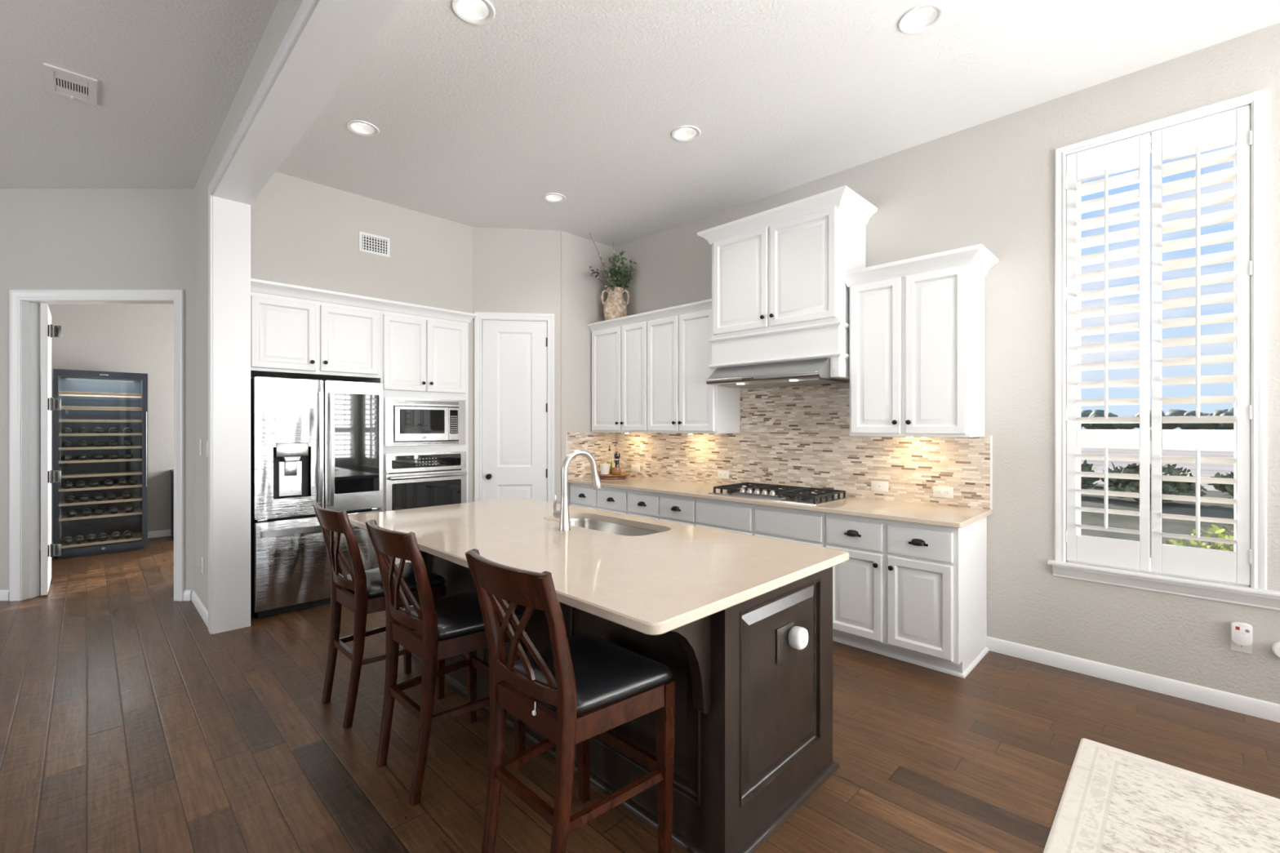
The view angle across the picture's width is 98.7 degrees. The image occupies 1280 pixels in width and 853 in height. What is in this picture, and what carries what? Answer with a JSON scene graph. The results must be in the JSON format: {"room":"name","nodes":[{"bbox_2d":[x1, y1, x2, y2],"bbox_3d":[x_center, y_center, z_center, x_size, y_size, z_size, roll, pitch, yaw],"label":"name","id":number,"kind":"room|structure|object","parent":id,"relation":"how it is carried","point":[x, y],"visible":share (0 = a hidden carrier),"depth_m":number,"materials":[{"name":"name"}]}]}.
{"room":"kitchen","nodes":[
{"label":"kitchen","id":0,"kind":"room"},
{"bbox_2d":[0,188,193,591],"bbox_3d":[-6.375,-0.350,4.580,5.650,3.560,0.120,0,0,0],"label":"wall","id":1,"kind":"structure","parent":0,"point":[51,238],"depth_m":4.52,"materials":[{"name":"grey paint"}]},
{"bbox_2d":[0,590,8,600],"bbox_3d":[-7.093,1.387,4.513,3.815,0.085,0.014,0,0,0],"label":"baseboard","id":2,"kind":"structure","parent":1,"relation":"attached to","point":[4,594],"depth_m":4.51,"materials":[{"name":"white paint"}]},
{"bbox_2d":[40,302,62,595],"bbox_3d":[-5.238,0.191,4.901,0.740,2.451,0.117,0,0,45],"label":"door","id":3,"kind":"structure","parent":1,"relation":"in","point":[48,331],"depth_m":4.62,"materials":[{"name":"white paint"}]},
{"bbox_2d":[8,289,184,600],"bbox_3d":[-4.457,0.153,4.574,1.422,2.553,0.151,0,0,0],"label":"trim","id":4,"kind":"structure","parent":1,"relation":"attached to","point":[24,304],"depth_m":4.51,"materials":[{"name":"white paint"}]},
{"bbox_2d":[182,590,191,600],"bbox_3d":[-3.720,1.387,4.513,0.060,0.085,0.014,0,0,0],"label":"baseboard","id":5,"kind":"structure","parent":1,"relation":"attached to","point":[187,593],"depth_m":4.51,"materials":[{"name":"white paint"}]},
{"bbox_2d":[39,303,173,542],"bbox_3d":[-6.204,-0.350,4.681,3.800,3.560,7.900,0,0,45],"label":"wall","id":6,"kind":"structure","parent":0,"point":[131,338],"depth_m":6.93,"materials":[{"name":"grey paint"}]},
{"bbox_2d":[39,528,171,550],"bbox_3d":[-7.454,1.387,5.852,0.014,0.085,7.600,0,0,45],"label":"baseboard","id":7,"kind":"structure","parent":6,"relation":"attached to","point":[155,534],"depth_m":7.09,"materials":[{"name":"white paint"}]},
{"bbox_2d":[193,0,302,611],"bbox_3d":[-0.912,-0.350,1.920,9.200,3.560,0.200,0,0,45],"label":"wall","id":8,"kind":"structure","parent":0,"point":[285,11],"depth_m":4.08,"materials":[{"name":"grey paint"}]},
{"bbox_2d":[191,590,208,627],"bbox_3d":[-3.352,1.387,4.193,0.934,0.085,0.014,0,0,45],"label":"baseboard","id":9,"kind":"structure","parent":8,"relation":"attached to","point":[202,610],"depth_m":4.19,"materials":[{"name":"white paint"}]},
{"bbox_2d":[208,0,402,634],"bbox_3d":[-0.301,-0.129,1.304,7.465,3.118,0.230,0,0,45],"label":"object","id":10,"kind":"structure","parent":8,"relation":"attached to","point":[324,40],"depth_m":3.79,"materials":[{"name":"white paint"}]},
{"bbox_2d":[250,171,472,502],"bbox_3d":[-2.599,-0.350,5.019,0.850,3.560,1.860,0,0,45],"label":"wall","id":11,"kind":"structure","parent":0,"point":[304,233],"depth_m":4.64,"materials":[{"name":"grey paint"}]},
{"bbox_2d":[250,291,380,382],"bbox_3d":[-2.804,-0.715,4.629,0.697,0.589,0.972,0,0,45],"label":"upper cabinet","id":12,"kind":"object","parent":11,"relation":"attached to","point":[291,338],"visible":0.98,"depth_m":4.41,"materials":[{"name":"white paint"}]},
{"bbox_2d":[250,278,477,323],"bbox_3d":[-2.269,-1.052,4.726,0.090,0.085,1.862,0,0,45],"label":"crown molding","id":13,"kind":"structure","parent":11,"relation":"attached to","point":[256,285],"depth_m":4.59,"materials":[{"name":"white paint"}]},
{"bbox_2d":[359,231,390,257],"bbox_3d":[-2.282,-1.565,4.725,0.010,0.166,0.250,0,0,45],"label":"air vent","id":14,"kind":"object","parent":11,"relation":"in","point":[374,244],"visible":1,"depth_m":4.72,"materials":[{"name":"white metal"}]},
{"bbox_2d":[472,226,560,503],"bbox_3d":[-1.222,-0.350,5.481,0.858,3.560,0.100,0,0,-7],"label":"wall","id":15,"kind":"structure","parent":0,"point":[515,270],"depth_m":5.44,"materials":[{"name":"grey paint"}]},
{"bbox_2d":[474,311,554,502],"bbox_3d":[-1.241,0.155,5.468,0.774,2.550,0.121,0,0,-7],"label":"trim","id":16,"kind":"structure","parent":15,"relation":"attached to","point":[548,317],"depth_m":5.39,"materials":[{"name":"white paint"}]},
{"bbox_2d":[482,320,547,502],"bbox_3d":[-1.232,0.185,5.423,0.631,2.466,0.104,0,0,-7],"label":"door","id":17,"kind":"structure","parent":15,"relation":"in","point":[515,405],"depth_m":5.44,"materials":[{"name":"white paint"}]},
{"bbox_2d":[560,231,615,505],"bbox_3d":[-0.562,-0.350,5.779,0.108,3.560,0.730,0,0,45],"label":"wall","id":18,"kind":"structure","parent":0,"point":[581,304],"depth_m":5.66,"materials":[{"name":"grey paint"}]},
{"bbox_2d":[0,0,1279,247],"bbox_3d":[-2.208,-2.092,1.537,14.100,0.275,9.470,0,0,45],"label":"ceiling","id":19,"kind":"structure","parent":0,"point":[582,101],"depth_m":3.18,"materials":[{"name":"white paint"}]},
{"bbox_2d":[43,62,97,106],"bbox_3d":[-3.255,-1.946,3.146,0.348,0.018,0.207,0,0,45],"label":"ceiling vent","id":20,"kind":"object","parent":19,"relation":"in","point":[59,81],"visible":1,"depth_m":3.13,"materials":[{"name":"white plastic"}]},
{"bbox_2d":[346,120,379,136],"bbox_3d":[-1.816,-1.982,3.601,0.196,0.066,0.196,0,0,45],"label":"recessed light","id":21,"kind":"object","parent":19,"relation":"in","point":[360,127],"visible":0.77,"depth_m":3.64,"materials":[{"name":"white plastic"}]},
{"bbox_2d":[451,0,495,24],"bbox_3d":[-0.779,-1.982,2.571,0.196,0.066,0.196,0,0,45],"label":"recessed light","id":22,"kind":"object","parent":19,"relation":"in","point":[472,11],"visible":1,"depth_m":2.62,"materials":[{"name":"white plastic"}]},
{"bbox_2d":[542,192,565,203],"bbox_3d":[-0.731,-1.982,4.693,0.196,0.066,0.196,0,0,45],"label":"recessed light","id":23,"kind":"object","parent":19,"relation":"in","point":[551,197],"visible":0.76,"depth_m":4.74,"materials":[{"name":"white plastic"}]},
{"bbox_2d":[671,124,700,141],"bbox_3d":[0.306,-1.982,3.663,0.196,0.066,0.196,0,0,45],"label":"recessed light","id":24,"kind":"object","parent":19,"relation":"in","point":[682,133],"visible":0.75,"depth_m":3.71,"materials":[{"name":"white plastic"}]},
{"bbox_2d":[897,2,943,33],"bbox_3d":[1.345,-1.982,2.632,0.196,0.066,0.196,0,0,45],"label":"recessed light","id":25,"kind":"object","parent":19,"relation":"in","point":[920,18],"visible":0.89,"depth_m":2.67,"materials":[{"name":"white plastic"}]},
{"bbox_2d":[0,535,1279,852],"bbox_3d":[-2.208,1.490,1.537,14.100,0.120,9.470,0,0,45],"label":"floor","id":26,"kind":"structure","parent":0,"point":[127,726],"depth_m":2.44,"materials":[{"name":"brown wood"}]},
{"bbox_2d":[53,368,147,559],"bbox_3d":[-6.218,0.407,6.350,0.727,2.045,0.752,0,0,45],"label":"wine cooler","id":27,"kind":"object","parent":26,"relation":"on","point":[91,400],"visible":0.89,"depth_m":6.42,"materials":[{"name":"grey metal"}]},
{"bbox_2d":[62,535,72,545],"bbox_3d":[-6.403,1.266,6.147,0.310,0.078,0.078,0,0,45],"label":"wine bottle","id":28,"kind":"object","parent":27,"relation":"on","point":[67,540],"visible":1,"depth_m":6.05,"materials":[{"name":"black glass"}]},
{"bbox_2d":[62,481,72,488],"bbox_3d":[-6.403,0.652,6.147,0.310,0.078,0.078,0,0,45],"label":"wine bottle","id":29,"kind":"object","parent":27,"relation":"on","point":[67,485],"visible":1,"depth_m":6.04,"materials":[{"name":"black glass"}]},
{"bbox_2d":[65,495,75,502],"bbox_3d":[-6.389,0.810,6.161,0.310,0.078,0.078,0,0,45],"label":"wine bottle","id":30,"kind":"object","parent":27,"relation":"on","point":[69,499],"visible":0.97,"depth_m":6.06,"materials":[{"name":"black glass"}]},
{"bbox_2d":[66,509,76,517],"bbox_3d":[-6.382,0.970,6.168,0.310,0.078,0.078,0,0,45],"label":"wine bottle","id":31,"kind":"object","parent":27,"relation":"on","point":[71,513],"visible":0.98,"depth_m":6.06,"materials":[{"name":"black glass"}]},
{"bbox_2d":[74,534,84,543],"bbox_3d":[-6.340,1.266,6.211,0.310,0.078,0.078,0,0,45],"label":"wine bottle","id":32,"kind":"object","parent":27,"relation":"on","point":[79,539],"visible":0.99,"depth_m":6.11,"materials":[{"name":"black glass"}]},
{"bbox_2d":[81,507,91,516],"bbox_3d":[-6.297,0.970,6.254,0.310,0.078,0.078,0,0,45],"label":"wine bottle","id":33,"kind":"object","parent":27,"relation":"on","point":[86,512],"visible":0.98,"depth_m":6.15,"materials":[{"name":"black glass"}]},
{"bbox_2d":[86,533,96,542],"bbox_3d":[-6.269,1.266,6.282,0.310,0.078,0.078,0,0,45],"label":"wine bottle","id":34,"kind":"object","parent":27,"relation":"on","point":[91,538],"visible":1,"depth_m":6.18,"materials":[{"name":"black glass"}]},
{"bbox_2d":[94,506,103,515],"bbox_3d":[-6.227,0.970,6.325,0.310,0.078,0.078,0,0,45],"label":"wine bottle","id":35,"kind":"object","parent":27,"relation":"on","point":[98,511],"visible":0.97,"depth_m":6.22,"materials":[{"name":"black glass"}]},
{"bbox_2d":[58,391,142,397],"bbox_3d":[-6.216,-0.366,6.347,0.554,0.028,0.686,0,0,45],"label":"shelf","id":36,"kind":"object","parent":27,"relation":"attached to","point":[60,393],"depth_m":6.24,"materials":[{"name":"brown wood"}]},
{"bbox_2d":[58,419,142,422],"bbox_3d":[-6.216,-0.062,6.347,0.554,0.028,0.686,0,0,45],"label":"shelf","id":37,"kind":"object","parent":27,"relation":"attached to","point":[60,420],"depth_m":6.15,"materials":[{"name":"brown wood"}]},
{"bbox_2d":[58,432,142,435],"bbox_3d":[-6.216,0.090,6.347,0.554,0.028,0.686,0,0,45],"label":"shelf","id":38,"kind":"object","parent":27,"relation":"attached to","point":[60,434],"depth_m":6.14,"materials":[{"name":"brown wood"}]},
{"bbox_2d":[58,445,142,450],"bbox_3d":[-6.216,0.241,6.347,0.554,0.028,0.686,0,0,45],"label":"shelf","id":39,"kind":"object","parent":27,"relation":"attached to","point":[137,446],"depth_m":6.14,"materials":[{"name":"brown wood"}]},
{"bbox_2d":[58,457,142,463],"bbox_3d":[-6.216,0.386,6.347,0.554,0.028,0.686,0,0,45],"label":"shelf","id":40,"kind":"object","parent":27,"relation":"attached to","point":[132,459],"depth_m":6.17,"materials":[{"name":"brown wood"}]},
{"bbox_2d":[58,482,142,492],"bbox_3d":[-6.216,0.690,6.347,0.554,0.028,0.686,0,0,45],"label":"shelf","id":41,"kind":"object","parent":27,"relation":"attached to","point":[139,484],"depth_m":6.21,"materials":[{"name":"brown wood"}]},
{"bbox_2d":[58,495,142,506],"bbox_3d":[-6.216,0.848,6.347,0.554,0.028,0.686,0,0,45],"label":"shelf","id":42,"kind":"object","parent":27,"relation":"attached to","point":[134,498],"depth_m":6.23,"materials":[{"name":"brown wood"}]},
{"bbox_2d":[58,508,142,521],"bbox_3d":[-6.216,1.007,6.347,0.554,0.028,0.686,0,0,45],"label":"shelf","id":43,"kind":"object","parent":27,"relation":"attached to","point":[78,516],"depth_m":6.23,"materials":[{"name":"brown wood"}]},
{"bbox_2d":[58,532,142,548],"bbox_3d":[-6.216,1.304,6.347,0.554,0.028,0.686,0,0,45],"label":"shelf","id":44,"kind":"object","parent":27,"relation":"attached to","point":[136,537],"depth_m":6.23,"materials":[{"name":"brown wood"}]},
{"bbox_2d":[61,405,142,410],"bbox_3d":[-6.216,-0.207,6.347,0.554,0.028,0.686,0,0,45],"label":"shelf","id":45,"kind":"object","parent":27,"relation":"attached to","point":[63,407],"depth_m":6.22,"materials":[{"name":"brown wood"}]},
{"bbox_2d":[61,471,142,478],"bbox_3d":[-6.216,0.545,6.347,0.554,0.028,0.686,0,0,45],"label":"shelf","id":46,"kind":"object","parent":27,"relation":"attached to","point":[127,473],"depth_m":6.25,"materials":[{"name":"brown wood"}]},
{"bbox_2d":[97,532,107,541],"bbox_3d":[-6.206,1.266,6.346,0.310,0.078,0.078,0,0,45],"label":"wine bottle","id":47,"kind":"object","parent":27,"relation":"on","point":[103,536],"visible":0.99,"depth_m":6.24,"materials":[{"name":"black glass"}]},
{"bbox_2d":[108,506,118,514],"bbox_3d":[-6.142,0.970,6.410,0.310,0.078,0.078,0,0,45],"label":"wine bottle","id":48,"kind":"object","parent":27,"relation":"on","point":[113,509],"visible":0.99,"depth_m":6.30,"materials":[{"name":"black glass"}]},
{"bbox_2d":[111,531,120,539],"bbox_3d":[-6.128,1.266,6.424,0.310,0.078,0.078,0,0,45],"label":"wine bottle","id":49,"kind":"object","parent":27,"relation":"on","point":[115,535],"visible":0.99,"depth_m":6.32,"materials":[{"name":"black glass"}]},
{"bbox_2d":[123,529,133,538],"bbox_3d":[-6.058,1.266,6.495,0.310,0.078,0.078,0,0,45],"label":"wine bottle","id":50,"kind":"object","parent":27,"relation":"on","point":[127,534],"visible":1,"depth_m":6.39,"materials":[{"name":"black glass"}]},
{"bbox_2d":[169,469,173,537],"bbox_3d":[-5.783,0.986,7.205,0.440,0.848,0.545,0,0,45],"label":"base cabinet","id":51,"kind":"object","parent":26,"relation":"on","point":[171,470],"visible":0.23,"depth_m":7.04,"materials":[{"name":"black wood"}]},
{"bbox_2d":[250,376,382,617],"bbox_3d":[-2.760,0.507,4.587,0.819,1.845,0.931,0,0,45],"label":"refrigerator","id":52,"kind":"object","parent":26,"relation":"on","point":[313,442],"visible":0.88,"depth_m":4.27,"materials":[{"name":"silver metal"}]},
{"bbox_2d":[312,502,445,728],"bbox_3d":[-1.372,0.914,2.869,0.472,1.038,0.545,0,0,45],"label":"counter stool","id":53,"kind":"object","parent":26,"relation":"on","point":[352,591],"visible":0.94,"depth_m":2.71,"materials":[{"name":"brown wood"}]},
{"bbox_2d":[359,310,468,564],"bbox_3d":[-2.184,0.210,5.282,0.737,2.439,0.823,0,0,45],"label":"tall cabinet","id":54,"kind":"object","parent":26,"relation":"on","point":[424,357],"visible":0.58,"depth_m":5.01,"materials":[{"name":"white paint"}]},
{"bbox_2d":[384,397,465,445],"bbox_3d":[-2.108,-0.043,5.199,0.482,0.421,0.748,0,0,45],"label":"microwave","id":55,"kind":"object","parent":54,"relation":"in","point":[407,421],"visible":1,"depth_m":5.01,"materials":[{"name":"silver metal"}]},
{"bbox_2d":[384,451,466,511],"bbox_3d":[-2.106,0.552,5.196,0.589,0.625,0.748,0,0,45],"label":"wall oven","id":56,"kind":"object","parent":54,"relation":"in","point":[427,479],"visible":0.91,"depth_m":5.00,"materials":[{"name":"silver metal"}]},
{"bbox_2d":[364,519,527,806],"bbox_3d":[-0.838,0.914,2.342,0.472,1.038,0.545,0,0,45],"label":"counter stool","id":57,"kind":"object","parent":26,"relation":"on","point":[452,624],"visible":0.91,"depth_m":2.20,"materials":[{"name":"brown wood"}]},
{"bbox_2d":[465,548,675,852],"bbox_3d":[-0.238,0.914,1.782,0.472,1.038,0.545,0,0,45],"label":"counter stool","id":58,"kind":"object","parent":26,"relation":"on","point":[597,686],"visible":1,"depth_m":1.69,"materials":[{"name":"brown wood"}]},
{"bbox_2d":[569,483,628,515],"bbox_3d":[-0.208,0.996,5.467,0.844,0.868,0.669,0,0,45],"label":"base cabinet","id":59,"kind":"object","parent":26,"relation":"on","point":[611,500],"visible":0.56,"depth_m":5.21,"materials":[{"name":"white paint"}]},
{"bbox_2d":[411,551,839,852],"bbox_3d":[-0.366,0.993,2.787,2.392,0.874,1.015,0,0,45],"label":"kitchen island","id":60,"kind":"object","parent":26,"relation":"on","point":[753,734],"visible":0.31,"depth_m":1.96,"materials":[{"name":"brown wood"}]},
{"bbox_2d":[347,497,848,635],"bbox_3d":[-0.427,0.537,2.742,2.500,0.034,1.200,0,0,45],"label":"island countertop","id":61,"kind":"structure","parent":60,"relation":"on","point":[677,576],"depth_m":2.20,"materials":[{"name":"beige stone"}]},
{"bbox_2d":[552,448,602,530],"bbox_3d":[-0.327,0.318,2.871,0.121,0.402,0.274,0,0,45],"label":"faucet","id":62,"kind":"object","parent":61,"relation":"on","point":[563,513],"visible":1,"depth_m":2.77,"materials":[{"name":"silver metal"}]},
{"bbox_2d":[554,518,660,536],"bbox_3d":[-0.196,0.656,2.960,0.830,0.204,0.365,0,0,45],"label":"sink","id":63,"kind":"object","parent":61,"relation":"in","point":[618,529],"visible":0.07,"depth_m":3.16,"materials":[{"name":"silver metal"}]},
{"bbox_2d":[776,622,793,665],"bbox_3d":[0.536,0.798,2.025,0.008,0.128,0.118,0,0,45],"label":"outlet plate","id":64,"kind":"object","parent":60,"relation":"attached to","point":[784,651],"visible":0.84,"depth_m":2.01,"materials":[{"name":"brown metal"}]},
{"bbox_2d":[787,626,808,649],"bbox_3d":[0.589,0.785,2.039,0.054,0.078,0.079,0,0,45],"label":"plug","id":65,"kind":"object","parent":64,"relation":"attached to","point":[797,637],"visible":1,"depth_m":2.02,"materials":[{"name":"white plastic"}]},
{"bbox_2d":[627,489,695,525],"bbox_3d":[0.370,0.996,4.893,0.781,0.868,0.669,0,0,45],"label":"base cabinet","id":66,"kind":"object","parent":26,"relation":"on","point":[681,509],"visible":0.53,"depth_m":4.65,"materials":[{"name":"white paint"}]},
{"bbox_2d":[695,497,825,546],"bbox_3d":[1.037,0.996,4.231,1.095,0.868,0.669,0,0,45],"label":"base cabinet","id":67,"kind":"object","parent":26,"relation":"on","point":[797,526],"visible":0.11,"depth_m":3.96,"materials":[{"name":"white paint"}]},
{"bbox_2d":[568,475,991,528],"bbox_3d":[0.748,0.546,4.513,3.548,0.032,0.678,0,0,45],"label":"countertop","id":68,"kind":"structure","parent":67,"relation":"on","point":[955,517],"depth_m":3.69,"materials":[{"name":"beige stone"}]},
{"bbox_2d":[598,472,631,479],"bbox_3d":[-0.281,0.506,5.635,0.374,0.045,0.374,0,0,45],"label":"serving tray","id":69,"kind":"object","parent":68,"relation":"on","point":[610,476],"visible":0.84,"depth_m":5.52,"materials":[{"name":"brown wood"}]},
{"bbox_2d":[600,463,610,475],"bbox_3d":[-0.356,0.436,5.605,0.108,0.108,0.108,0,0,45],"label":"ceramic cup","id":70,"kind":"object","parent":69,"relation":"on","point":[605,468],"visible":1,"depth_m":5.57,"materials":[{"name":"white ceramic"}]},
{"bbox_2d":[612,466,621,475],"bbox_3d":[-0.236,0.453,5.585,0.094,0.074,0.094,0,0,45],"label":"salt bowl","id":71,"kind":"object","parent":69,"relation":"on","point":[615,470],"visible":0.99,"depth_m":5.55,"materials":[{"name":"brown wood"}]},
{"bbox_2d":[613,451,620,466],"bbox_3d":[-0.236,0.374,5.685,0.066,0.232,0.066,0,0,45],"label":"pepper mill","id":72,"kind":"object","parent":69,"relation":"on","point":[616,455],"visible":0.84,"depth_m":5.67,"materials":[{"name":"black paint"}]},
{"bbox_2d":[708,482,848,505],"bbox_3d":[1.046,0.497,4.204,0.910,0.066,0.530,0,0,45],"label":"gas cooktop","id":73,"kind":"object","parent":68,"relation":"in","point":[798,495],"visible":1,"depth_m":4.07,"materials":[{"name":"silver metal"}]},
{"bbox_2d":[825,512,989,678],"bbox_3d":[1.713,0.996,3.559,0.807,0.868,0.669,0,0,45],"label":"base cabinet","id":74,"kind":"object","parent":26,"relation":"on","point":[916,593],"visible":0.98,"depth_m":3.30,"materials":[{"name":"white paint"}]},
{"bbox_2d":[1043,737,1279,852],"bbox_3d":[2.143,1.424,0.764,2.640,0.012,2.309,0,0,45],"label":"area rug","id":75,"kind":"object","parent":26,"relation":"on","point":[1113,800],"visible":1,"depth_m":2.02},
{"bbox_2d":[546,22,1279,704],"bbox_3d":[1.823,-0.350,4.053,8.725,3.560,0.198,0,0,45],"label":"wall","id":76,"kind":"structure","parent":0,"point":[990,184],"depth_m":3.43,"materials":[{"name":"grey paint"}]},
{"bbox_2d":[586,312,648,432],"bbox_3d":[-0.119,-0.502,5.571,0.820,1.125,0.397,0,0,45],"label":"upper cabinet","id":77,"kind":"object","parent":76,"relation":"attached to","point":[620,344],"visible":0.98,"depth_m":5.43,"materials":[{"name":"white paint"}]},
{"bbox_2d":[600,286,629,320],"bbox_3d":[-0.257,-1.241,5.730,0.244,0.388,0.244,0,0,45],"label":"pitcher vase","id":78,"kind":"object","parent":77,"relation":"on","point":[615,306],"visible":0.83,"depth_m":5.65,"materials":[{"name":"ceramic"}]},
{"bbox_2d":[588,233,636,297],"bbox_3d":[-0.295,-1.612,5.686,0.554,0.633,0.283,0,0,-21],"label":"bunch","id":79,"kind":"object","parent":78,"relation":"in","point":[615,279],"visible":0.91,"depth_m":5.66,"materials":[{"name":"green plant"}]},
{"bbox_2d":[631,464,639,471],"bbox_3d":[-0.046,0.437,5.765,0.124,0.074,0.006,0,0,45],"label":"outlet plate","id":80,"kind":"object","parent":76,"relation":"attached to","point":[634,468],"visible":1,"depth_m":5.76,"materials":[{"name":"white plastic"}]},
{"bbox_2d":[643,298,740,433],"bbox_3d":[0.481,-0.502,4.974,0.868,1.125,0.397,0,0,45],"label":"upper cabinet","id":81,"kind":"object","parent":76,"relation":"attached to","point":[680,399],"visible":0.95,"depth_m":4.84,"materials":[{"name":"white paint"}]},
{"bbox_2d":[717,470,728,479],"bbox_3d":[0.753,0.433,4.971,0.124,0.074,0.008,0,0,45],"label":"outlet plate","id":82,"kind":"object","parent":76,"relation":"attached to","point":[721,473],"visible":1,"depth_m":4.96,"materials":[{"name":"white plastic"}]},
{"bbox_2d":[565,432,992,509],"bbox_3d":[0.750,0.294,4.516,3.614,0.472,0.012,0,0,34],"label":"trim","id":83,"kind":"structure","parent":76,"relation":"attached to","point":[991,437],"depth_m":3.50,"materials":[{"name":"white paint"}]},
{"bbox_2d":[697,185,877,379],"bbox_3d":[1.101,-0.969,4.263,1.255,1.253,0.532,0,0,45],"label":"upper cabinet","id":84,"kind":"object","parent":76,"relation":"attached to","point":[780,293],"visible":0.87,"depth_m":4.01,"materials":[{"name":"white paint"}]},
{"bbox_2d":[706,357,849,388],"bbox_3d":[1.073,-0.398,4.232,0.954,0.152,0.602,0,0,45],"label":"range hood","id":85,"kind":"object","parent":84,"relation":"attached to","point":[810,371],"visible":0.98,"depth_m":4.05,"materials":[{"name":"silver metal"}]},
{"bbox_2d":[871,480,888,492],"bbox_3d":[1.741,0.434,3.991,0.124,0.074,0.006,0,0,45],"label":"outlet plate","id":86,"kind":"object","parent":76,"relation":"attached to","point":[877,486],"visible":1,"depth_m":3.99,"materials":[{"name":"white plastic"}]},
{"bbox_2d":[840,244,998,437],"bbox_3d":[1.809,-0.497,3.645,0.890,1.125,0.412,0,0,45],"label":"upper cabinet","id":87,"kind":"object","parent":76,"relation":"attached to","point":[917,324],"visible":1,"depth_m":3.48,"materials":[{"name":"white paint"}]},
{"bbox_2d":[933,485,953,498],"bbox_3d":[2.038,0.441,3.695,0.124,0.074,0.008,0,0,45],"label":"outlet plate","id":88,"kind":"object","parent":76,"relation":"attached to","point":[938,491],"visible":1,"depth_m":3.69,"materials":[{"name":"white plastic"}]},
{"bbox_2d":[986,635,1279,723],"bbox_3d":[3.464,1.387,2.286,3.505,0.085,0.014,0,0,45],"label":"baseboard","id":89,"kind":"structure","parent":76,"relation":"attached to","point":[1267,710],"depth_m":3.00,"materials":[{"name":"white paint"}]},
{"bbox_2d":[1054,88,1266,590],"bbox_3d":[2.832,-0.418,3.043,0.834,2.467,0.210,0,0,45],"label":"window","id":90,"kind":"structure","parent":76,"relation":"in","point":[1257,100],"depth_m":2.72,"materials":[{"name":"white paint"}]},
{"bbox_2d":[1065,133,1150,571],"bbox_3d":[2.639,-0.404,3.113,0.366,2.384,0.124,0,0,45],"label":"plantation shutter","id":91,"kind":"object","parent":90,"relation":"attached to","point":[1133,153],"visible":1,"depth_m":3.09,"materials":[{"name":"white paint"}]},
{"bbox_2d":[1151,104,1252,585],"bbox_3d":[2.903,-0.404,2.851,0.366,2.384,0.124,0,0,45],"label":"plantation shutter","id":92,"kind":"object","parent":90,"relation":"attached to","point":[1233,126],"visible":1,"depth_m":2.83,"materials":[{"name":"white paint"}]},
{"bbox_2d":[1047,560,1279,610],"bbox_3d":[3.554,0.845,2.182,3.132,0.094,0.075,0,0,45],"label":"trim","id":93,"kind":"structure","parent":76,"relation":"attached to","point":[1230,593],"depth_m":2.90,"materials":[{"name":"white paint"}]},
{"bbox_2d":[1231,640,1252,653],"bbox_3d":[3.005,1.068,2.745,0.072,0.118,0.008,0,0,45],"label":"outlet plate","id":94,"kind":"object","parent":76,"relation":"attached to","point":[1234,646],"visible":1,"depth_m":2.74,"materials":[{"name":"white plastic"}]},
{"bbox_2d":[1231,621,1253,646],"bbox_3d":[2.990,1.032,2.730,0.072,0.112,0.036,0,0,45],"label":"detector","id":95,"kind":"object","parent":94,"relation":"attached to","point":[1242,633],"visible":1,"depth_m":2.72,"materials":[{"name":"white plastic"}]},
{"bbox_2d":[1271,641,1279,657],"bbox_3d":[3.094,1.078,2.636,0.080,0.079,0.035,0,0,45],"label":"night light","id":96,"kind":"object","parent":76,"relation":"attached to","point":[1276,646],"visible":1,"depth_m":2.64,"materials":[{"name":"white plastic"}]},
{"label":"outside","id":97,"kind":"structure","parent":0,"visible":0},
{"bbox_2d":[1080,493,1234,555],"bbox_3d":[8.274,1.555,9.752,30.000,0.470,6.500,0,0,45],"label":"ground berm","id":98,"kind":"structure","parent":97,"point":[1175,507],"depth_m":8.49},
{"bbox_2d":[1080,459,1104,495],"bbox_3d":[8.276,0.952,10.397,0.827,0.771,0.949,0,0,45],"label":"evergreen shrub","id":99,"kind":"object","parent":98,"relation":"on","point":[1086,482],"visible":0.13,"depth_m":10.16,"materials":[{"name":"green plant"}]},
{"bbox_2d":[1100,462,1207,503],"bbox_3d":[8.858,0.965,9.525,1.362,0.756,1.467,0,0,45],"label":"evergreen shrub","id":100,"kind":"object","parent":98,"relation":"on","point":[1175,488],"visible":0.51,"depth_m":9.28,"materials":[{"name":"green plant"}]},
{"bbox_2d":[1207,471,1234,498],"bbox_3d":[10.239,0.943,8.710,1.701,0.802,1.703,0,0,-36],"label":"evergreen shrub","id":101,"kind":"object","parent":98,"relation":"on","point":[1229,488],"visible":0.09,"depth_m":9.10,"materials":[{"name":"green plant"}]},
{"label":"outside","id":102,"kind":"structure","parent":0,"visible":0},
{"bbox_2d":[1080,429,1234,498],"bbox_3d":[124.643,1.830,175.187,590.000,0.100,415.730,0,0,45],"label":"yard","id":103,"kind":"structure","parent":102,"point":[1206,470],"depth_m":26.04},
{"bbox_2d":[1080,407,1234,429],"bbox_3d":[77.431,-1.476,182.919,371.788,8.525,36.479,0,0,45],"label":"treeline","id":104,"kind":"object","parent":103,"relation":"on","point":[1087,413],"visible":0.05,"depth_m":128.47,"materials":[{"name":"green plant"}]},
{"bbox_2d":[1150,524,1234,558],"bbox_3d":[4.797,1.301,4.543,0.976,0.972,0.977,0,0,45],"label":"flowering shrub","id":105,"kind":"object","parent":103,"relation":"on","point":[1203,545],"visible":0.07,"depth_m":4.60,"materials":[{"name":"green plant"}]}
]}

